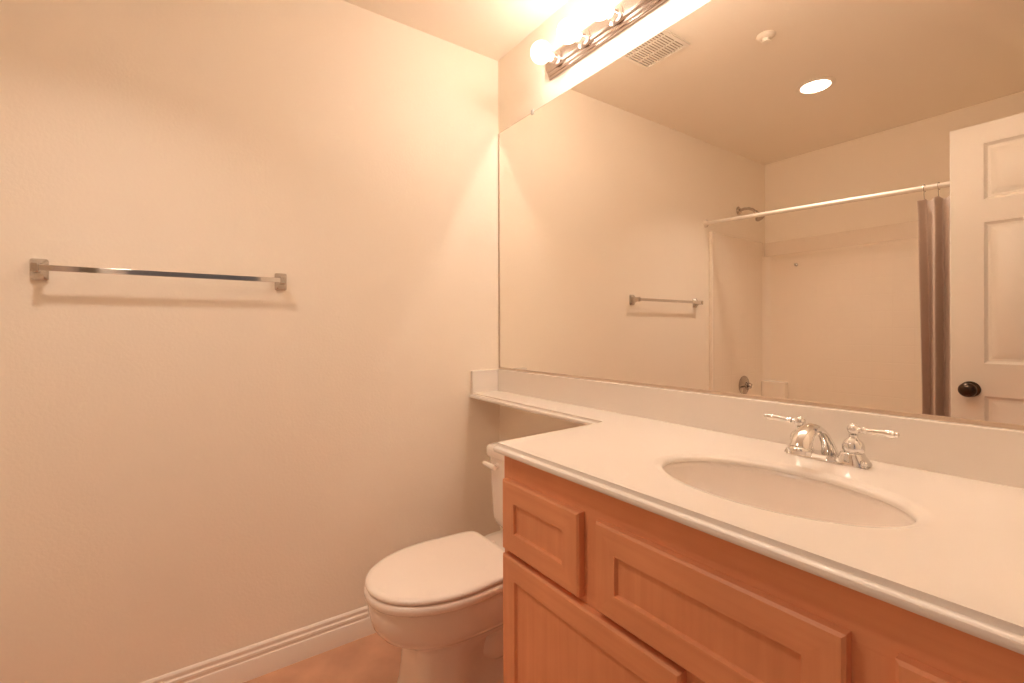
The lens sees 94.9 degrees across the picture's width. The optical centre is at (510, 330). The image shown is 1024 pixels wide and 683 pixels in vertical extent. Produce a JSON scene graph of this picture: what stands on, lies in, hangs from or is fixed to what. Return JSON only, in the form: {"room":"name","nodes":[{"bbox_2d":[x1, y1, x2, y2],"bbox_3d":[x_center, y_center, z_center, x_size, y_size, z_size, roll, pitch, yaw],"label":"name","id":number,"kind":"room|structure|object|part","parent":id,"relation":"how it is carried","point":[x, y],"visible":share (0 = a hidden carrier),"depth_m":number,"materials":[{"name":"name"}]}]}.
{"room":"bathroom","nodes":[
{"label":"bathroom","id":0,"kind":"room"},
{"bbox_2d":[0,0,499,682],"bbox_3d":[-1.087,-0.034,1.532,2.650,2.440,0.100,0,0,-35],"label":"wall","id":1,"kind":"structure","parent":0,"point":[193,470],"depth_m":1.57,"materials":[{"name":"beige paint"}]},
{"bbox_2d":[29,258,286,290],"bbox_3d":[-1.048,-0.171,1.462,0.649,0.060,0.060,0,0,-35],"label":"towel bar","id":2,"kind":"object","parent":1,"relation":"attached to","point":[39,269],"visible":1,"depth_m":1.39,"materials":[{"name":"silver metal"}]},
{"bbox_2d":[140,606,375,682],"bbox_3d":[-0.741,1.130,1.701,1.695,0.110,0.014,0,0,-35],"label":"baseboard","id":3,"kind":"structure","parent":1,"relation":"attached to","point":[247,663],"depth_m":1.64,"materials":[{"name":"white paint"}]},
{"bbox_2d":[244,633,401,682],"bbox_3d":[-0.252,1.208,0.038,5.200,0.050,3.500,0,0,-35],"label":"floor","id":4,"kind":"structure","parent":0,"point":[368,659],"depth_m":1.65,"materials":[{"name":"tile"}]},
{"bbox_2d":[364,442,504,682],"bbox_3d":[-0.118,0.815,1.603,0.750,0.736,0.412,0,0,-35],"label":"toilet","id":5,"kind":"object","parent":4,"relation":"on","point":[439,601],"visible":0.58,"depth_m":1.44,"materials":[{"name":"white ceramic"}]},
{"bbox_3d":[-0.231,0.794,1.524,0.475,0.029,0.386,0,0,-35],"label":"seat","id":6,"kind":"part","parent":5,"relation":"part of","materials":[{"name":"beige plastic"}]},
{"bbox_3d":[-0.231,0.766,1.524,0.469,0.018,0.380,0,0,-35],"label":"lid","id":7,"kind":"part","parent":5,"relation":"part of","materials":[{"name":"beige plastic"}]},
{"bbox_3d":[-0.156,0.996,1.576,0.638,0.374,0.362,0,0,-35],"label":"bowl","id":8,"kind":"part","parent":5,"relation":"part of","materials":[{"name":"white ceramic"}]},
{"bbox_3d":[-0.075,0.520,1.811,0.039,0.029,0.069,0,0,-43],"label":"flush lever","id":9,"kind":"part","parent":5,"relation":"part of","materials":[{"name":"silver metal"}]},
{"bbox_3d":[0.100,0.469,1.756,0.216,0.046,0.412,0,0,-35],"label":"tank lid","id":10,"kind":"part","parent":5,"relation":"part of","materials":[{"name":"white ceramic"}]},
{"bbox_3d":[0.105,0.638,1.759,0.204,0.292,0.396,0,0,-35],"label":"tank","id":11,"kind":"part","parent":5,"relation":"part of","materials":[{"name":"white ceramic"}]},
{"bbox_2d":[503,456,1023,682],"bbox_3d":[0.528,0.739,0.867,0.570,0.882,1.131,0,0,-35],"label":"vanity cabinet","id":12,"kind":"object","parent":4,"relation":"on","point":[598,587],"visible":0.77,"depth_m":0.76,"materials":[{"name":"brown wood"}]},
{"bbox_3d":[0.063,0.448,1.048,0.018,0.169,0.270,0,0,-35],"label":"drawer","id":13,"kind":"part","parent":12,"relation":"part of","materials":[{"name":"brown wood"}]},
{"bbox_3d":[0.131,0.801,0.953,0.018,0.511,0.502,0,0,-35],"label":"cabinet door","id":14,"kind":"part","parent":12,"relation":"part of","materials":[{"name":"brown wood"}]},
{"bbox_2d":[469,369,1023,654],"bbox_3d":[0.276,0.306,1.212,0.584,0.257,1.984,0,0,-35],"label":"countertop","id":15,"kind":"structure","parent":12,"relation":"on","point":[933,529],"depth_m":0.87,"materials":[{"name":"white stone"}]},
{"bbox_2d":[663,461,914,526],"bbox_3d":[0.469,0.362,0.856,0.268,0.144,0.424,0,0,-35],"label":"sink basin","id":16,"kind":"object","parent":15,"relation":"in","point":[781,488],"depth_m":0.93,"materials":[{"name":"beige ceramic"}]},
{"bbox_2d":[764,413,899,469],"bbox_3d":[0.658,0.232,0.999,0.194,0.085,0.194,0,0,7],"label":"sink faucet","id":17,"kind":"object","parent":15,"relation":"on","point":[852,454],"visible":1,"depth_m":0.95,"materials":[{"name":"silver metal"}]},
{"bbox_3d":[0.623,0.202,1.068,0.023,0.023,0.088,0,0,-35],"label":"handle lever","id":18,"kind":"part","parent":17,"relation":"part of","materials":[{"name":"silver metal"}]},
{"bbox_3d":[0.642,0.230,1.042,0.039,0.037,0.039,0,0,-35],"label":"handle","id":19,"kind":"part","parent":17,"relation":"part of","materials":[{"name":"silver metal"}]},
{"bbox_3d":[0.630,0.230,0.972,0.165,0.081,0.038,0,0,-35],"label":"spout","id":20,"kind":"part","parent":17,"relation":"part of","materials":[{"name":"silver metal"}]},
{"bbox_2d":[786,450,869,467],"bbox_3d":[0.671,0.268,1.000,0.055,0.013,0.154,0,0,-35],"label":"base","id":21,"kind":"object","parent":17,"relation":"on","point":[843,458],"depth_m":0.96,"materials":[{"name":"silver metal"}]},
{"bbox_3d":[0.700,0.230,0.959,0.039,0.037,0.039,0,0,-35],"label":"handle","id":22,"kind":"part","parent":17,"relation":"part of","materials":[{"name":"silver metal"}]},
{"bbox_3d":[0.699,0.266,0.929,0.014,0.017,0.014,0,0,-35],"label":"drain control knob","id":23,"kind":"part","parent":17,"relation":"part of","materials":[{"name":"silver metal"}]},
{"bbox_3d":[0.718,0.201,0.932,0.023,0.023,0.088,0,0,-35],"label":"handle lever","id":24,"kind":"part","parent":17,"relation":"part of","materials":[{"name":"silver metal"}]},
{"bbox_3d":[0.508,0.447,0.412,0.018,0.169,0.272,0,0,-35],"label":"drawer","id":25,"kind":"part","parent":12,"relation":"part of","materials":[{"name":"brown wood"}]},
{"bbox_2d":[343,0,568,60],"bbox_3d":[-0.117,-1.288,0.138,2.650,0.060,3.500,0,0,-35],"label":"ceiling","id":26,"kind":"structure","parent":0,"point":[491,29],"depth_m":1.89,"materials":[{"name":"beige paint"}]},
{"bbox_2d":[498,0,710,529],"bbox_3d":[0.555,-0.040,1.408,0.100,2.440,2.185,0,0,-35],"label":"wall","id":27,"kind":"structure","parent":0,"point":[524,84],"depth_m":1.88,"materials":[{"name":"beige paint"}]},
{"bbox_2d":[545,0,666,79],"bbox_3d":[0.445,-1.051,1.346,0.146,0.094,1.208,0,0,-35],"label":"vanity light bar","id":28,"kind":"object","parent":27,"relation":"attached to","point":[616,19],"visible":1,"depth_m":1.63,"materials":[{"name":"silver metal"}]},
{"bbox_2d":[548,50,560,67],"bbox_3d":[0.163,-1.042,1.796,0.027,0.062,0.062,0,0,-35],"label":"socket","id":29,"kind":"object","parent":28,"relation":"attached to","point":[554,58],"depth_m":1.79,"materials":[{"name":"silver metal"}]},
{"bbox_2d":[575,29,589,47],"bbox_3d":[0.250,-1.042,1.671,0.027,0.062,0.062,0,0,-35],"label":"socket","id":30,"kind":"object","parent":28,"relation":"attached to","point":[582,38],"depth_m":1.66,"materials":[{"name":"silver metal"}]},
{"bbox_2d":[606,5,622,25],"bbox_3d":[0.337,-1.043,1.547,0.027,0.062,0.062,0,0,-35],"label":"socket","id":31,"kind":"object","parent":28,"relation":"attached to","point":[614,16],"depth_m":1.54,"materials":[{"name":"silver metal"}]},
{"bbox_2d":[497,369,1023,488],"bbox_3d":[0.507,0.229,1.373,0.020,0.105,1.984,0,0,-35],"label":"backsplash","id":32,"kind":"structure","parent":27,"relation":"attached to","point":[995,455],"depth_m":1.09,"materials":[{"name":"white stone"}]},
{"bbox_2d":[498,0,1023,430],"bbox_3d":[0.504,-0.376,1.384,0.009,1.105,1.963,0,0,-35],"label":"wall mirror","id":33,"kind":"object","parent":27,"relation":"attached to","point":[820,203],"visible":1,"depth_m":1.14,"materials":[{"name":"silver mirror"}]}
]}

